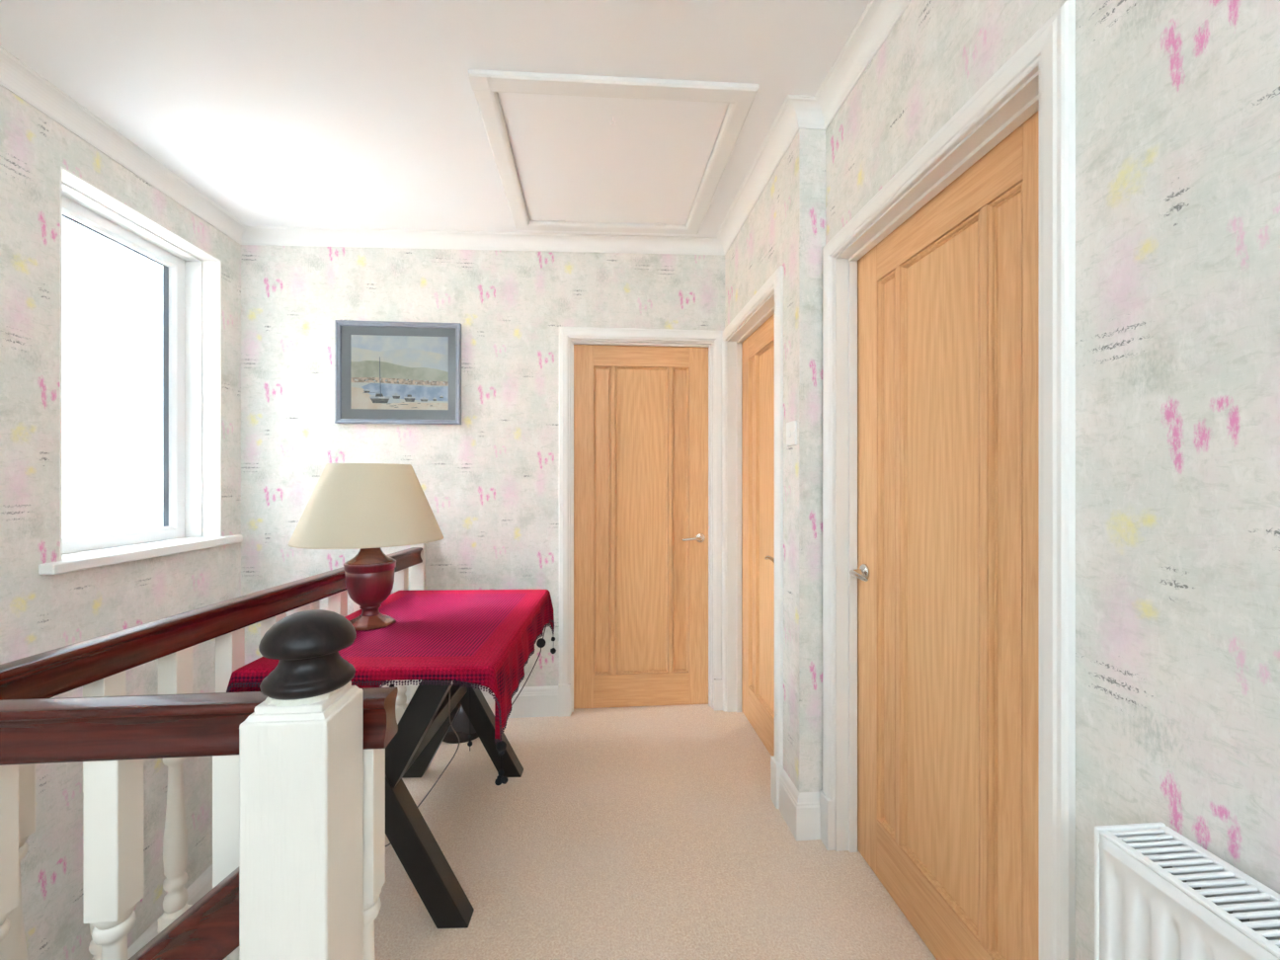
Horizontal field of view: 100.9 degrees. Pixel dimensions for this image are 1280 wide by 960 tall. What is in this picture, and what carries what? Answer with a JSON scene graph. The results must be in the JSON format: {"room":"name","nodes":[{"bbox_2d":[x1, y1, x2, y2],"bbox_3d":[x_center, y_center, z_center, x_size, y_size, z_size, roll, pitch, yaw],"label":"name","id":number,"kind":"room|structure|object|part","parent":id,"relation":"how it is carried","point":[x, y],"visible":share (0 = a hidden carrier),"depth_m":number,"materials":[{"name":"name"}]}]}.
{"room":"stair landing","nodes":[
{"label":"stair landing","id":0,"kind":"room"},
{"bbox_2d":[0,84,240,959],"bbox_3d":[-1.879,0.310,0.402,0.130,3.370,4.790,0,0,-5],"label":"wall","id":1,"kind":"structure","parent":0,"point":[40,613],"depth_m":1.76,"materials":[{"name":"paper"}]},
{"bbox_2d":[38,165,241,574],"bbox_3d":[-2.046,-0.373,2.140,0.253,1.356,0.918,0,0,-5],"label":"window","id":2,"kind":"structure","parent":1,"relation":"in","point":[140,302],"depth_m":2.23,"materials":[{"name":"white paint"}]},
{"bbox_3d":[-2.146,-0.383,2.126,0.004,1.227,0.637,0,0,-5],"label":"pane","id":3,"kind":"part","parent":2,"relation":"part of","materials":[{"name":"clear glass"}]},
{"bbox_3d":[-2.144,-0.379,2.126,0.055,1.344,0.771,0,0,-5],"label":"frame","id":4,"kind":"part","parent":2,"relation":"part of","materials":[{"name":"white plastic"}]},
{"bbox_3d":[-2.019,0.287,2.143,0.200,0.036,0.918,0,0,-5],"label":"sill","id":5,"kind":"part","parent":2,"relation":"part of","materials":[{"name":"white paint"}]},
{"bbox_2d":[127,864,212,959],"bbox_3d":[-1.806,1.867,0.408,0.018,0.155,4.530,0,0,-5],"label":"baseboard","id":6,"kind":"structure","parent":1,"relation":"attached to","point":[202,885],"depth_m":2.32,"materials":[{"name":"white paint"}]},
{"bbox_2d":[0,0,870,237],"bbox_3d":[-0.579,-1.323,1.204,2.802,0.145,3.400,0,0,-5],"label":"ceiling","id":7,"kind":"structure","parent":0,"point":[326,114],"depth_m":1.65,"materials":[{"name":"paint"}]},
{"bbox_2d":[468,69,759,234],"bbox_3d":[-0.118,-1.264,2.187,0.924,0.049,1.022,0,0,-5],"label":"hatch","id":8,"kind":"object","parent":7,"relation":"attached to","point":[593,153],"visible":1,"depth_m":2.01,"materials":[{"name":"white paint"}]},
{"bbox_3d":[-0.118,-1.278,2.186,0.766,0.017,0.866,0,0,-5],"label":"hatch panel","id":9,"kind":"part","parent":8,"relation":"part of","materials":[{"name":"paint"}]},
{"bbox_2d":[240,244,724,707],"bbox_3d":[-0.720,0.310,2.843,2.867,3.370,0.130,0,0,-5],"label":"wall","id":10,"kind":"structure","parent":0,"point":[489,481],"depth_m":2.76,"materials":[{"name":"paper"}]},
{"bbox_2d":[334,320,461,424],"bbox_3d":[-1.239,-0.549,2.717,0.618,0.524,0.027,0,0,-5],"label":"picture","id":11,"kind":"object","parent":10,"relation":"attached to","point":[387,372],"visible":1,"depth_m":2.72,"materials":[{"name":"blue wood"}]},
{"bbox_2d":[350,334,448,409],"bbox_3d":[-1.239,-0.553,2.727,0.484,0.381,0.001,0,0,-5],"label":"print","id":12,"kind":"object","parent":11,"relation":"attached to","point":[388,371],"depth_m":2.73},
{"bbox_2d":[480,685,558,718],"bbox_3d":[-0.763,1.167,2.765,0.663,0.155,0.018,0,0,-5],"label":"baseboard","id":13,"kind":"structure","parent":10,"relation":"attached to","point":[532,701],"depth_m":2.77,"materials":[{"name":"white paint"}]},
{"bbox_2d":[558,326,722,717],"bbox_3d":[0.010,0.217,2.893,0.898,2.056,0.155,0,0,-5],"label":"door","id":14,"kind":"structure","parent":10,"relation":"in","point":[640,410],"depth_m":2.90,"materials":[{"name":"brown wood"}]},
{"bbox_3d":[-0.207,0.221,2.905,0.093,1.685,0.020,0,0,-5],"label":"panel","id":15,"kind":"part","parent":14,"relation":"part of","materials":[{"name":"brown wood"}]},
{"bbox_3d":[0.007,0.221,2.923,0.296,1.685,0.020,0,0,-5],"label":"panel","id":16,"kind":"part","parent":14,"relation":"part of","materials":[{"name":"brown wood"}]},
{"bbox_3d":[0.221,0.221,2.942,0.093,1.685,0.020,0,0,-5],"label":"panel","id":17,"kind":"part","parent":14,"relation":"part of","materials":[{"name":"brown wood"}]},
{"bbox_3d":[0.284,0.321,2.886,0.122,0.021,0.051,0,0,-5],"label":"lever","id":18,"kind":"part","parent":14,"relation":"part of","materials":[{"name":"silver metal"}]},
{"bbox_2d":[223,704,936,959],"bbox_3d":[-0.103,1.370,0.658,2.110,0.250,4.730,0,0,-5],"label":"floor","id":19,"kind":"structure","parent":0,"point":[633,833],"depth_m":1.74,"materials":[{"name":"beige carpet"}]},
{"bbox_2d":[0,543,425,959],"bbox_3d":[-1.159,0.767,1.801,0.072,0.955,1.872,0,0,1],"label":"balustrade","id":20,"kind":"object","parent":19,"relation":"on","point":[99,665],"visible":0.23,"depth_m":1.31,"materials":[{"name":"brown wood"}]},
{"bbox_3d":[-1.159,0.384,1.788,0.060,0.078,1.846,0,0,1],"label":"handrail","id":21,"kind":"part","parent":20,"relation":"part of","materials":[{"name":"brown wood"}]},
{"bbox_3d":[-1.143,0.767,2.724,0.072,0.955,0.026,0,0,1],"label":"newel post","id":22,"kind":"part","parent":20,"relation":"part of","materials":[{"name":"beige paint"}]},
{"bbox_2d":[385,689,459,846],"bbox_3d":[-0.689,0.897,1.809,0.484,0.702,0.278,0,0,37],"label":"cable","id":23,"kind":"object","parent":19,"relation":"on","point":[449,689],"visible":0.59,"depth_m":1.89,"materials":[{"name":"black plastic"}]},
{"bbox_2d":[385,679,523,928],"bbox_3d":[-0.748,0.876,1.912,0.650,0.738,0.980,0,0,-2],"label":"table","id":24,"kind":"object","parent":19,"relation":"on","point":[425,723],"visible":0.31,"depth_m":1.47,"materials":[{"name":"black paint"}]},
{"bbox_2d":[226,589,556,785],"bbox_3d":[-0.752,0.751,1.919,0.770,0.500,1.072,0,0,-2],"label":"tablecloth","id":25,"kind":"object","parent":24,"relation":"on","point":[484,638],"visible":0.7,"depth_m":1.65,"materials":[{"name":"red fabric"}]},
{"bbox_2d":[288,463,443,630],"bbox_3d":[-0.934,0.223,1.830,0.476,0.555,0.476,0,0,-19],"label":"table lamp","id":26,"kind":"object","parent":25,"relation":"on","point":[366,507],"visible":1,"depth_m":1.70,"materials":[{"name":"beige fabric"}]},
{"bbox_3d":[-0.934,0.077,1.830,0.476,0.263,0.476,0,0,-19],"label":"lamp shade","id":27,"kind":"part","parent":26,"relation":"part of","materials":[{"name":"beige fabric"}]},
{"bbox_2d":[511,624,546,705],"bbox_3d":[-0.608,0.930,2.565,0.404,0.546,0.035,0,0,25],"label":"cable","id":28,"kind":"object","parent":25,"relation":"hanging from","point":[540,643],"visible":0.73,"depth_m":2.49,"materials":[{"name":"black plastic"}]},
{"bbox_2d":[536,638,545,647],"bbox_3d":[-0.468,0.771,2.499,0.042,0.042,0.018,0,0,-5],"label":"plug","id":29,"kind":"object","parent":28,"relation":"attached to","point":[540,643],"depth_m":2.49,"materials":[{"name":"black plastic"}]},
{"bbox_3d":[-0.746,0.889,1.500,0.466,0.712,0.064,0,0,-2],"label":"leg","id":30,"kind":"part","parent":24,"relation":"part of","materials":[{"name":"black paint"}]},
{"bbox_3d":[-0.713,0.889,1.493,0.466,0.712,0.064,0,0,-2],"label":"leg","id":31,"kind":"part","parent":24,"relation":"part of","materials":[{"name":"black paint"}]},
{"bbox_3d":[-0.766,0.889,2.244,0.466,0.712,0.064,0,0,-2],"label":"leg","id":32,"kind":"part","parent":24,"relation":"part of","materials":[{"name":"black paint"}]},
{"bbox_3d":[-0.732,0.889,2.237,0.466,0.712,0.064,0,0,-2],"label":"leg","id":33,"kind":"part","parent":24,"relation":"part of","materials":[{"name":"black paint"}]},
{"bbox_2d":[442,706,478,743],"bbox_3d":[-0.861,1.160,2.566,0.224,0.170,0.155,0,0,-14],"label":"bag","id":34,"kind":"object","parent":19,"relation":"on","point":[461,723],"visible":0.34,"depth_m":2.50,"materials":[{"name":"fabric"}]},
{"bbox_2d":[724,130,799,791],"bbox_3d":[0.575,-0.055,2.369,0.130,2.640,1.040,0,0,-5],"label":"wall","id":35,"kind":"structure","parent":0,"point":[767,240],"depth_m":1.96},
{"bbox_2d":[721,265,783,808],"bbox_3d":[0.554,0.217,2.442,0.155,2.056,0.878,0,0,-5],"label":"door","id":36,"kind":"structure","parent":35,"relation":"in","point":[753,342],"depth_m":2.61,"materials":[{"name":"brown wood"}]},
{"bbox_3d":[0.589,0.221,2.679,0.020,1.685,0.094,0,0,-5],"label":"panel","id":37,"kind":"part","parent":36,"relation":"part of","materials":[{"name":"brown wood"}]},
{"bbox_3d":[0.609,0.221,2.462,0.020,1.685,0.300,0,0,-5],"label":"panel","id":38,"kind":"part","parent":36,"relation":"part of","materials":[{"name":"brown wood"}]},
{"bbox_3d":[0.553,0.335,2.208,0.046,0.029,0.151,0,0,-25],"label":"lever","id":39,"kind":"part","parent":36,"relation":"part of","materials":[{"name":"silver metal"}]},
{"bbox_2d":[786,420,797,446],"bbox_3d":[0.543,-0.167,1.903,0.014,0.086,0.086,0,0,-5],"label":"light switch","id":40,"kind":"object","parent":35,"relation":"attached to","point":[791,427],"visible":1,"depth_m":1.89,"materials":[{"name":"white plastic"}]},
{"bbox_2d":[778,768,820,841],"bbox_3d":[0.588,1.167,1.914,0.113,0.155,0.175,0,0,-5],"label":"baseboard","id":41,"kind":"structure","parent":35,"relation":"attached to","point":[801,812],"depth_m":1.83,"materials":[{"name":"white paint"}]},
{"bbox_2d":[799,128,825,793],"bbox_3d":[0.603,-0.055,1.848,0.095,2.640,0.004,0,0,-5],"label":"wall","id":42,"kind":"structure","parent":0,"point":[812,142],"depth_m":1.85,"materials":[{"name":"paper"}]},
{"bbox_2d":[825,0,1279,959],"bbox_3d":[0.868,-0.055,0.121,0.130,2.640,3.490,0,0,-5],"label":"wall","id":43,"kind":"structure","parent":0,"point":[1177,102],"depth_m":0.75,"materials":[{"name":"paper"}]},
{"bbox_2d":[0,0,911,255],"bbox_3d":[-0.583,-1.239,1.143,2.582,0.107,3.280,0,0,-5],"label":"crown molding","id":44,"kind":"structure","parent":43,"relation":"attached to","point":[879,18],"depth_m":2.17,"materials":[{"name":"paint"}]},
{"bbox_2d":[819,0,1075,959],"bbox_3d":[0.743,0.217,1.370,0.155,2.056,0.956,0,0,-5],"label":"door","id":45,"kind":"structure","parent":43,"relation":"in","point":[949,295],"depth_m":1.27,"materials":[{"name":"brown wood"}]},
{"bbox_3d":[0.704,0.301,1.670,0.051,0.021,0.122,0,0,-5],"label":"lever","id":46,"kind":"part","parent":45,"relation":"part of","materials":[{"name":"silver metal"}]},
{"bbox_3d":[0.772,0.221,1.605,0.020,1.685,0.100,0,0,-5],"label":"panel","id":47,"kind":"part","parent":45,"relation":"part of","materials":[{"name":"brown wood"}]},
{"bbox_3d":[0.792,0.221,1.375,0.020,1.685,0.319,0,0,-5],"label":"panel","id":48,"kind":"part","parent":45,"relation":"part of","materials":[{"name":"brown wood"}]},
{"bbox_3d":[0.812,0.221,1.144,0.020,1.685,0.100,0,0,-5],"label":"panel","id":49,"kind":"part","parent":45,"relation":"part of","materials":[{"name":"brown wood"}]},
{"bbox_2d":[1094,822,1279,959],"bbox_3d":[0.730,0.859,0.226,0.126,0.768,1.016,0,0,-5],"label":"radiator","id":50,"kind":"object","parent":43,"relation":"attached to","point":[1160,894],"visible":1,"depth_m":0.65,"materials":[{"name":"metal"}]},
{"bbox_3d":[0.674,0.772,0.727,0.103,0.595,0.007,0,0,-5],"label":"panel","id":51,"kind":"part","parent":50,"relation":"part of","materials":[{"name":"metal"}]},
{"bbox_3d":[0.763,0.780,0.229,0.012,0.599,1.002,0,0,-5],"label":"panel","id":52,"kind":"part","parent":50,"relation":"part of","materials":[{"name":"metal"}]},
{"bbox_3d":[-1.171,1.763,0.515,1.502,0.685,4.630,0,0,-5],"label":"floor","id":53,"kind":"structure","parent":0,"visible":0},
{"bbox_2d":[0,609,398,959],"bbox_3d":[-0.798,1.068,0.786,0.797,1.754,0.215,0,0,-5],"label":"balustrade","id":54,"kind":"object","parent":53,"relation":"on","point":[298,761],"visible":1,"depth_m":0.79,"materials":[{"name":"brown wood"}]},
{"bbox_3d":[-0.841,0.808,0.729,0.616,0.572,0.062,0,0,-5],"label":"stair handrail","id":55,"kind":"part","parent":54,"relation":"part of","materials":[{"name":"brown wood"}]},
{"bbox_3d":[-0.754,0.384,0.828,0.702,0.078,0.060,0,0,-5],"label":"handrail","id":56,"kind":"part","parent":54,"relation":"part of","materials":[{"name":"brown wood"}]},
{"bbox_3d":[-0.482,0.926,0.763,0.112,1.238,0.115,0,0,-5],"label":"newel post","id":57,"kind":"part","parent":54,"relation":"part of","materials":[{"name":"paint"}]}
]}

